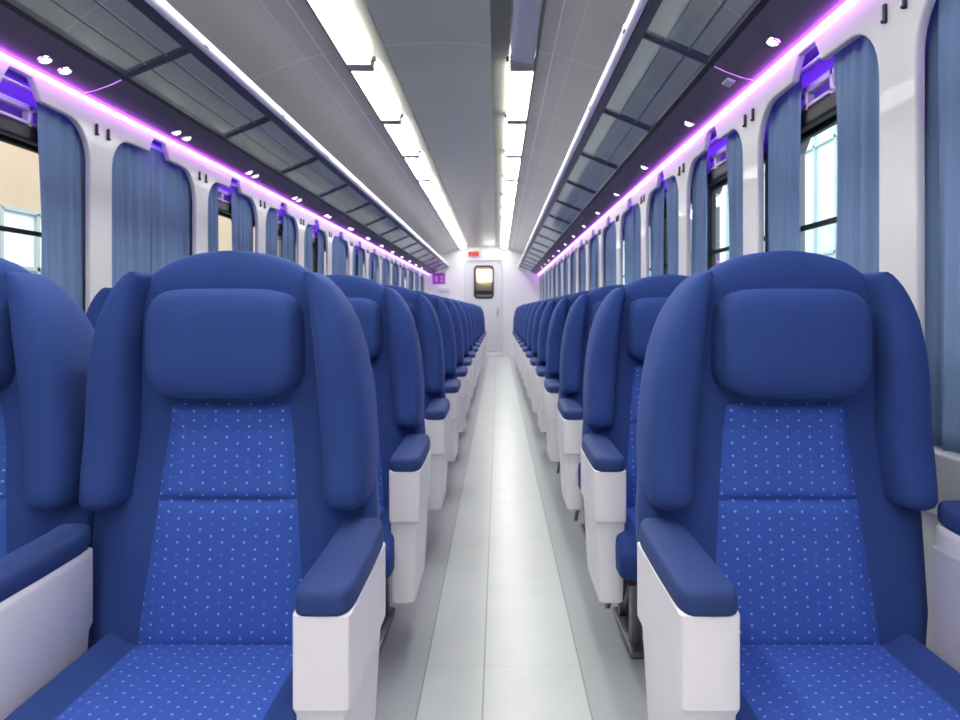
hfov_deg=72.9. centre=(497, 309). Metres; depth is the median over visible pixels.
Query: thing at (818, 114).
window
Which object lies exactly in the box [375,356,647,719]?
floor
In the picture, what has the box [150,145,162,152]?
window
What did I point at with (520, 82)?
diffuser
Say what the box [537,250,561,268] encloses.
trim
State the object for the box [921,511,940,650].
trim
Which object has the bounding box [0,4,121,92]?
trim
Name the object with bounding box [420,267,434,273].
trim
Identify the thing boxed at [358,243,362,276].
curtain
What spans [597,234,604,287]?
curtain
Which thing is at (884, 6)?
coat hook
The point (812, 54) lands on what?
trim
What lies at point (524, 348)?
seat
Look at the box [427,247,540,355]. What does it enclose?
wall
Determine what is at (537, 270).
trim
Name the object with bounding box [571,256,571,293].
curtain
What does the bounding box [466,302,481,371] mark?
seat
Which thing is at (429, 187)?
ceiling light
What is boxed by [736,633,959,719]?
seat cushion
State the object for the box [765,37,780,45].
light
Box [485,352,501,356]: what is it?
trim
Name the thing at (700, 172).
curtain
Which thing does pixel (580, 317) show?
seat
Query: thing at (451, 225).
ceiling light
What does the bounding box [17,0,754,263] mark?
ceiling
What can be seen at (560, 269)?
curtain
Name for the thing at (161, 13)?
luggage rack
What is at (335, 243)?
curtain
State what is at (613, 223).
curtain
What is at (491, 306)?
door
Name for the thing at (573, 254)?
curtain
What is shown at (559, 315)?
seat
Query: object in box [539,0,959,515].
wall
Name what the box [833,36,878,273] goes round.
curtain
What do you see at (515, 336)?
seat
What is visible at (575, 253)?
curtain
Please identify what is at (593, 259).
curtain
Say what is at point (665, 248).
window
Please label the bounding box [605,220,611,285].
curtain
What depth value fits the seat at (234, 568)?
1.39 m
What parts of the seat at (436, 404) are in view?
backrest, armrest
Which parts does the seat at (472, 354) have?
armrest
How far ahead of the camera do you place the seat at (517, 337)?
11.14 m
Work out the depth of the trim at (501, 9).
4.65 m
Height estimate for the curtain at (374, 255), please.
1.201 m
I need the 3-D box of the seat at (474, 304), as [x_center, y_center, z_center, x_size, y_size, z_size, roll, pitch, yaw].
[-0.601,0.519,13.023,0.707,1.302,0.577,0,0,0]
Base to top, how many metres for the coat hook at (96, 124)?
0.052 m
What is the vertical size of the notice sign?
0.280 m
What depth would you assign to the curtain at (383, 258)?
10.17 m
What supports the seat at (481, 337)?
on the floor
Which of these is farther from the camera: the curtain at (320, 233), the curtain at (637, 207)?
the curtain at (320, 233)
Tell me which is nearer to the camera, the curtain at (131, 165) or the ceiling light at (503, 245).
the curtain at (131, 165)
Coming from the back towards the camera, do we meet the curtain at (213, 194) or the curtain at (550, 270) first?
the curtain at (550, 270)
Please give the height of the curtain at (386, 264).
1.201 m
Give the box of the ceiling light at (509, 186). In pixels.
[502,181,516,197]
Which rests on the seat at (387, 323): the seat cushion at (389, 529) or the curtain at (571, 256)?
the seat cushion at (389, 529)
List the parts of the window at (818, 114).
curtain rod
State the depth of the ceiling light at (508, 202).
9.55 m
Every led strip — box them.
[0,52,429,274]
[538,0,851,274]
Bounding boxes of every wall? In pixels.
[0,72,420,312]
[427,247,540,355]
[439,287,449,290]
[476,267,491,289]
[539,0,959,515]
[623,36,926,269]
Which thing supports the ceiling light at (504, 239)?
attached to the ceiling
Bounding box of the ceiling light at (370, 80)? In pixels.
[349,62,403,122]
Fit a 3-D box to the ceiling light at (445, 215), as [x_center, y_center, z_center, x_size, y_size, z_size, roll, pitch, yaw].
[-0.861,-1.566,10.730,0.177,0.060,1.200,0,0,0]
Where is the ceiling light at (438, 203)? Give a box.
[429,196,447,210]
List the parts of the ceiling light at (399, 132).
frame, frame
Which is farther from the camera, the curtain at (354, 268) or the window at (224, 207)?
the curtain at (354, 268)
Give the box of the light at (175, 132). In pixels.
[171,130,181,134]
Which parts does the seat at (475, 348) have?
armrest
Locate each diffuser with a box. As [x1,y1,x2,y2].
[454,237,462,242]
[457,243,465,247]
[502,231,508,236]
[503,212,511,220]
[508,72,531,119]
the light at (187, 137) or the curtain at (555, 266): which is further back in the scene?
the curtain at (555, 266)
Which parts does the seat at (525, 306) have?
armrest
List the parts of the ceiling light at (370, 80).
frame, frame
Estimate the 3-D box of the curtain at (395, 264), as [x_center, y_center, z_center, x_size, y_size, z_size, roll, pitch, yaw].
[-1.796,-0.266,11.425,0.035,1.201,0.344,0,0,1]
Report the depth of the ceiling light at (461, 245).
15.59 m
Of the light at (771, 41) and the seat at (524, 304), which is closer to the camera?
the light at (771, 41)
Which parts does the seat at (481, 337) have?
armrest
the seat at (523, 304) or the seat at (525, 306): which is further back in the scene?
the seat at (523, 304)
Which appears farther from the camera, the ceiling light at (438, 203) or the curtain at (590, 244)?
the ceiling light at (438, 203)
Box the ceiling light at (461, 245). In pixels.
[457,241,466,247]
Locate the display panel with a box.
[467,251,479,256]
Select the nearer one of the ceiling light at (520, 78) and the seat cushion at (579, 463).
the seat cushion at (579, 463)
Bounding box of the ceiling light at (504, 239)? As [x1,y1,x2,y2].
[500,237,508,242]
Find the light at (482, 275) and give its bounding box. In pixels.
[477,270,491,280]
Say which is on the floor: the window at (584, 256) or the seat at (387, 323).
the seat at (387, 323)
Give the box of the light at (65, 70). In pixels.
[57,66,72,74]
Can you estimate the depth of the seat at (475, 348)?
8.21 m
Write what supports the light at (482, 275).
attached to the wall at (480, 285)
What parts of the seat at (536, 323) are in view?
armrest, backrest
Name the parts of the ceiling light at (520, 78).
frame, frame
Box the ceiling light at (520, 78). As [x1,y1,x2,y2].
[504,68,533,122]
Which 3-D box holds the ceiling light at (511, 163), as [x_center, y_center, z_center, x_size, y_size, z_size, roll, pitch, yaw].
[0.141,-1.566,7.130,0.177,0.060,1.200,0,0,0]
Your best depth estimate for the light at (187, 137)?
3.45 m
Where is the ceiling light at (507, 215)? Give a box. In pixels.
[501,211,512,221]
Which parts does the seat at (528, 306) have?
armrest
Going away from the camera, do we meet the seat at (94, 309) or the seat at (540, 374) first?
the seat at (94, 309)
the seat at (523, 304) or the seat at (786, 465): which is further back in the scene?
the seat at (523, 304)
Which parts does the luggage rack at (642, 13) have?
rail, frame, shelf rod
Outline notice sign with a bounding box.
[433,273,444,283]
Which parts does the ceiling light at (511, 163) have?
frame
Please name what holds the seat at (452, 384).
on the floor
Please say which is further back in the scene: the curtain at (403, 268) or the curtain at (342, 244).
the curtain at (403, 268)
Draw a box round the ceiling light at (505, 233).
[500,230,509,236]
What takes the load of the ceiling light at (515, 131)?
attached to the ceiling
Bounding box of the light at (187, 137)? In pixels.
[182,135,191,140]
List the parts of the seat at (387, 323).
backrest, armrest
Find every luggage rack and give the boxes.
[0,0,449,271]
[518,0,769,271]
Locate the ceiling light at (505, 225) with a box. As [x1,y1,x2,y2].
[501,222,510,229]
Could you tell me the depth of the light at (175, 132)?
3.34 m
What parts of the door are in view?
kick plate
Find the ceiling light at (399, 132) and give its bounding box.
[383,118,420,156]
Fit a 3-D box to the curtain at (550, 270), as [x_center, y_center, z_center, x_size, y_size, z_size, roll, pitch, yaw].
[1.077,-0.266,13.113,0.037,1.201,0.440,0,0,0]
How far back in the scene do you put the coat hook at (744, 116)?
2.69 m
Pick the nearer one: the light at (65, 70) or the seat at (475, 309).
the light at (65, 70)
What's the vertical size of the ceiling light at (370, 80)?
0.060 m
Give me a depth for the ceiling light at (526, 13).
3.63 m
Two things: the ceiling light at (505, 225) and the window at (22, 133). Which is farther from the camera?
the ceiling light at (505, 225)
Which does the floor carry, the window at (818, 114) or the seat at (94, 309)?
the seat at (94, 309)
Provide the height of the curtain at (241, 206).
1.201 m
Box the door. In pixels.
[467,261,500,351]
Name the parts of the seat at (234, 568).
armrest, backrest, armrest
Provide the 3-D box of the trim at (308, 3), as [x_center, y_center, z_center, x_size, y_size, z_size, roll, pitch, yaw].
[-0.956,-1.552,7.050,0.016,0.022,18.880,0,0,0]
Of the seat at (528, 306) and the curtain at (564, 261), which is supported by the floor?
the seat at (528, 306)
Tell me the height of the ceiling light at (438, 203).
0.060 m
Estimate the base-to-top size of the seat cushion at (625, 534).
0.156 m
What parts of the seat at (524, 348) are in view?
armrest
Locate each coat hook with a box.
[95,123,99,135]
[107,129,110,140]
[742,114,745,126]
[750,108,753,120]
[880,4,886,23]
[900,0,907,8]
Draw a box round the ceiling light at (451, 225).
[445,220,457,229]
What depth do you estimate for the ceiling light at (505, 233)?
13.15 m
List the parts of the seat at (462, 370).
backrest, armrest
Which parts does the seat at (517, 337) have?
armrest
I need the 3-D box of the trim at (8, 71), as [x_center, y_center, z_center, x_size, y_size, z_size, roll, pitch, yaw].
[-1.827,-0.915,7.050,0.111,0.014,18.900,0,0,0]
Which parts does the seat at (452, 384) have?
backrest, armrest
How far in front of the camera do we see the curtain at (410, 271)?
13.33 m
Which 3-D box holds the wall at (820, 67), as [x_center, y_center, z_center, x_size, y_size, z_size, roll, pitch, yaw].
[1.180,0.105,8.150,0.038,2.138,21.108,0,0,0]
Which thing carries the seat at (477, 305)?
on the floor
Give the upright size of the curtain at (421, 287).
1.201 m
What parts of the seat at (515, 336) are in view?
armrest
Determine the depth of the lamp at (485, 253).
16.45 m
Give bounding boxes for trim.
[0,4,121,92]
[6,69,340,233]
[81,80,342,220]
[304,0,459,247]
[327,216,400,253]
[346,0,469,246]
[391,251,426,268]
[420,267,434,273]
[465,259,502,355]
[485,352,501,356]
[490,0,496,246]
[492,0,510,246]
[507,0,546,248]
[532,266,543,273]
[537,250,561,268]
[551,213,599,252]
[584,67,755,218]
[631,46,819,202]
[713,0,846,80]
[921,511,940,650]
[934,445,959,456]
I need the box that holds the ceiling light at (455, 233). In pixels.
[449,229,460,236]
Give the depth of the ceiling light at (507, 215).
10.75 m
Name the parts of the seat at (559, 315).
armrest, backrest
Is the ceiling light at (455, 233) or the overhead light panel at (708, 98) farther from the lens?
the ceiling light at (455, 233)
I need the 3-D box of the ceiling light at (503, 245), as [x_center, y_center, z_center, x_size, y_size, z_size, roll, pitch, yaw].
[0.141,-1.566,15.530,0.177,0.060,1.200,0,0,0]
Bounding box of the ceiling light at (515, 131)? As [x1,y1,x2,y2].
[503,123,525,156]
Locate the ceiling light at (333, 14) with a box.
[309,0,375,67]
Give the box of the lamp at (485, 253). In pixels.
[483,251,493,256]
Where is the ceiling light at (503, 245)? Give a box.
[500,243,507,247]
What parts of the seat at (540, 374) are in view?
armrest, backrest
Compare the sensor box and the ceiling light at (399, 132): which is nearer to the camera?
the sensor box
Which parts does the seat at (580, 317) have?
armrest, recline lever, backrest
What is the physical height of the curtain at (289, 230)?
1.201 m
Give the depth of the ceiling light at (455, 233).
13.16 m
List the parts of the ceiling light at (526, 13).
frame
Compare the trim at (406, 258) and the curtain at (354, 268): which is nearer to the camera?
the curtain at (354, 268)
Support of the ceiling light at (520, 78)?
attached to the ceiling
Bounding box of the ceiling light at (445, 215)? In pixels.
[437,210,453,221]
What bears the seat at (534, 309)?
on the floor
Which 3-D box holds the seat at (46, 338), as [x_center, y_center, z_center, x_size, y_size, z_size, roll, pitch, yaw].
[-1.260,0.519,1.323,0.673,1.302,0.577,0,0,0]
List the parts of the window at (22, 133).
curtain rod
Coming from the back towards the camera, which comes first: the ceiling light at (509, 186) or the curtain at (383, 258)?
the curtain at (383, 258)
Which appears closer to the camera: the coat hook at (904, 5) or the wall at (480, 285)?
the coat hook at (904, 5)
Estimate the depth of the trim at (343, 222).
7.90 m
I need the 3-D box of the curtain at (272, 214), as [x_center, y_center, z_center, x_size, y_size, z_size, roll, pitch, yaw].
[-1.801,-0.266,5.076,0.038,1.201,0.420,0,0,0]
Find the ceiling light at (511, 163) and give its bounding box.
[502,157,520,180]
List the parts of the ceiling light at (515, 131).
frame, frame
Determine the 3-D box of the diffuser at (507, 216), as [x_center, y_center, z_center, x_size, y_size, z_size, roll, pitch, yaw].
[0.152,-1.565,10.730,0.144,0.053,1.076,0,0,0]
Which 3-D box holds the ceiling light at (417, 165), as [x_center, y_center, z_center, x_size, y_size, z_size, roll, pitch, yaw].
[-0.861,-1.566,7.130,0.177,0.060,1.200,0,0,0]
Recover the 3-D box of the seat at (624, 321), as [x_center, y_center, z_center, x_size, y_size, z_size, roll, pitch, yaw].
[0.660,0.519,2.298,0.708,1.302,0.577,0,0,0]
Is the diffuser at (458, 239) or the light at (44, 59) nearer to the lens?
the light at (44, 59)
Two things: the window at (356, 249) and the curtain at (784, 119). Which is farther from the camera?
the window at (356, 249)
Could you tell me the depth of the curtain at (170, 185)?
3.53 m
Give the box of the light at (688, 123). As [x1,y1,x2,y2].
[684,120,693,125]
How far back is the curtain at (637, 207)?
5.00 m
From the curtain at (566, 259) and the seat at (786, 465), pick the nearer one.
the seat at (786, 465)
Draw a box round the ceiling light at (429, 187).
[419,178,441,197]
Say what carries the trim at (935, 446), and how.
attached to the wall at (899, 44)
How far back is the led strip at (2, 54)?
3.11 m
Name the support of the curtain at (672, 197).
hanging from the window at (665, 248)
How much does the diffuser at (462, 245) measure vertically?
0.053 m
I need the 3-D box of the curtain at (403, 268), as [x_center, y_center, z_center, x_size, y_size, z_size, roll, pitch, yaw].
[-1.799,-0.266,12.410,0.036,1.201,0.324,0,0,0]
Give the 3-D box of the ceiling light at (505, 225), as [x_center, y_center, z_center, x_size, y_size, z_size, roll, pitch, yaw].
[0.141,-1.566,11.930,0.177,0.060,1.200,0,0,0]
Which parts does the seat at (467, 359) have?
backrest, armrest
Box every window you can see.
[0,76,40,236]
[0,141,377,281]
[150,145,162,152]
[190,183,236,255]
[253,207,283,257]
[313,223,317,272]
[346,244,358,275]
[584,256,596,288]
[623,124,836,284]
[661,179,691,274]
[707,136,767,268]
[800,55,836,231]
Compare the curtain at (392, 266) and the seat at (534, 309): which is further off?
the curtain at (392, 266)
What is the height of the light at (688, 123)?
0.026 m
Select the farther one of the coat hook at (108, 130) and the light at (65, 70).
the coat hook at (108, 130)
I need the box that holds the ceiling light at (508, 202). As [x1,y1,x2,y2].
[501,198,514,210]
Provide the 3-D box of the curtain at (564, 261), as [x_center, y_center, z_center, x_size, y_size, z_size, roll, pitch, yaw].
[1.079,-0.266,10.725,0.036,1.201,0.447,0,0,0]
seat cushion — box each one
[4,633,296,719]
[379,507,394,578]
[578,462,580,489]
[615,512,636,580]
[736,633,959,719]
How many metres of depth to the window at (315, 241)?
6.63 m
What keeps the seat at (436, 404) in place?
on the floor
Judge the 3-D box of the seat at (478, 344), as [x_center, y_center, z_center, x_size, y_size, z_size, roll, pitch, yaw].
[-0.601,0.519,9.123,0.707,1.302,0.577,0,0,0]
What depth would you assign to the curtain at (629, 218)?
5.30 m
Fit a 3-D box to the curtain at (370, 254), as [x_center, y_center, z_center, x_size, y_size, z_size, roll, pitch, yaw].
[-1.797,-0.266,8.985,0.038,1.201,0.439,0,0,0]
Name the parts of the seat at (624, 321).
armrest, recline lever, seat frame, backrest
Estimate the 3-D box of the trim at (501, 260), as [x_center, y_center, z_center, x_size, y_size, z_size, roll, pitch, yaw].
[-0.360,-0.062,16.488,0.970,2.465,0.025,0,0,0]
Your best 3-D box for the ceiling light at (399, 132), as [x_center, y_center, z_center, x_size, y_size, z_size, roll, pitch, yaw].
[-0.861,-1.566,5.930,0.177,0.060,1.200,0,0,0]
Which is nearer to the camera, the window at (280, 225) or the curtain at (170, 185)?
the curtain at (170, 185)
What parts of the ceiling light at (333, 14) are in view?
frame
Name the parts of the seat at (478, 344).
armrest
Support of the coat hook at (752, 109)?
attached to the wall at (899, 44)
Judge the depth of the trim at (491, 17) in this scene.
4.63 m
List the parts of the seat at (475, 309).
armrest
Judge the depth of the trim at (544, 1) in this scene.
4.47 m
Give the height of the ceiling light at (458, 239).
0.060 m
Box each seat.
[0,251,385,719]
[0,258,94,649]
[86,287,111,648]
[325,275,430,656]
[382,285,449,509]
[412,290,460,461]
[431,294,467,431]
[443,297,471,411]
[449,298,475,397]
[457,300,477,386]
[462,301,480,378]
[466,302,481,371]
[469,303,483,365]
[472,304,484,360]
[474,304,485,356]
[477,305,486,353]
[512,304,523,353]
[513,304,524,356]
[514,303,527,361]
[516,303,529,365]
[518,302,532,371]
[520,301,537,378]
[522,300,542,386]
[525,298,550,397]
[530,297,557,434]
[535,294,571,442]
[544,290,591,472]
[557,285,625,539]
[581,275,688,658]
[635,251,959,719]
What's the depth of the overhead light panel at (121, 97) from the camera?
3.56 m
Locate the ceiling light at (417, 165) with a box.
[404,153,432,180]
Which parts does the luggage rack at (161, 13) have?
rail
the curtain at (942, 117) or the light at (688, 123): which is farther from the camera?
the light at (688, 123)
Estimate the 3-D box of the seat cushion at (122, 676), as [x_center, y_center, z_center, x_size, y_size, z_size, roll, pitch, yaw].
[-0.598,0.777,1.268,0.536,0.156,0.465,0,0,0]
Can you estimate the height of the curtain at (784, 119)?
1.201 m
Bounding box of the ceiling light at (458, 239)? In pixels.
[453,235,463,242]
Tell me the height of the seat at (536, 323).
1.302 m
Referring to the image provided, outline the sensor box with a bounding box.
[722,77,734,86]
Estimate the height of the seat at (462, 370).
1.302 m
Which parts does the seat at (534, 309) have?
armrest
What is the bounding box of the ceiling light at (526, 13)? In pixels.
[506,0,542,67]
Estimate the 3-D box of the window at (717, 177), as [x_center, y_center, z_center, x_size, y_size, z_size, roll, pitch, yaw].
[1.119,-0.259,3.143,0.102,1.187,0.880,0,0,0]
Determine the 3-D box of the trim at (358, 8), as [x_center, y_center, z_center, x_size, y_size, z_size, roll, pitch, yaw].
[-0.740,-1.607,7.050,0.100,0.013,18.880,0,0,0]
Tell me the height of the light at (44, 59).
0.026 m
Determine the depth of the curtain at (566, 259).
10.22 m
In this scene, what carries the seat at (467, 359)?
on the floor
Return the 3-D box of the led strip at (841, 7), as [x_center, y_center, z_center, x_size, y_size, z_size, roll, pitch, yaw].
[0.959,-0.933,7.055,0.237,0.083,18.870,0,0,0]
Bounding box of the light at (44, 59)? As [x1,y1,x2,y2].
[37,55,52,63]
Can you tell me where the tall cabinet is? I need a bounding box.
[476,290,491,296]
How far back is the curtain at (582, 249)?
8.19 m
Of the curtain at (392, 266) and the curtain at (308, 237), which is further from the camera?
the curtain at (392, 266)
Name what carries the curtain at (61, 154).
hanging from the window at (22, 133)
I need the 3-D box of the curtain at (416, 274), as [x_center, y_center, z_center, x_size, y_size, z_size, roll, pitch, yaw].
[-1.798,-0.266,14.353,0.032,1.201,0.340,0,0,1]
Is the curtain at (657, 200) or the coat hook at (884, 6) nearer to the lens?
the coat hook at (884, 6)
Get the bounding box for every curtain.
[37,102,84,311]
[112,143,150,287]
[151,143,190,273]
[208,183,217,251]
[231,182,252,251]
[266,208,277,256]
[282,206,295,262]
[304,224,312,271]
[318,229,323,274]
[332,237,338,274]
[339,234,346,274]
[347,246,355,275]
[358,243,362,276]
[364,253,371,279]
[373,250,376,281]
[382,258,383,284]
[384,256,388,284]
[392,266,393,284]
[394,262,397,285]
[402,267,404,286]
[409,270,411,289]
[415,273,417,290]
[420,275,422,291]
[550,270,551,297]
[554,266,555,296]
[559,262,561,296]
[564,261,564,294]
[565,257,567,294]
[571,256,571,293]
[572,252,574,293]
[575,253,579,292]
[580,244,584,291]
[584,244,590,290]
[590,235,596,289]
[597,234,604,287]
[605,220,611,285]
[612,222,615,284]
[624,203,634,284]
[635,204,640,279]
[650,177,663,275]
[666,177,678,274]
[691,151,707,274]
[727,131,742,258]
[767,74,801,251]
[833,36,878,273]
[925,0,959,453]
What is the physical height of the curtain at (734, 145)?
1.201 m
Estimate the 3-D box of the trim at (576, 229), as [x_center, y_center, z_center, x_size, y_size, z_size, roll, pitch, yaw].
[0.936,-0.941,8.420,0.192,0.078,3.886,0,0,0]
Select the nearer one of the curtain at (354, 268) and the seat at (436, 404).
the seat at (436, 404)
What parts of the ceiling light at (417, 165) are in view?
frame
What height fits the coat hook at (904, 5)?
0.052 m
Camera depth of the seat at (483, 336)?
12.11 m
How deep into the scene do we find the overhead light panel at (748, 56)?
2.19 m

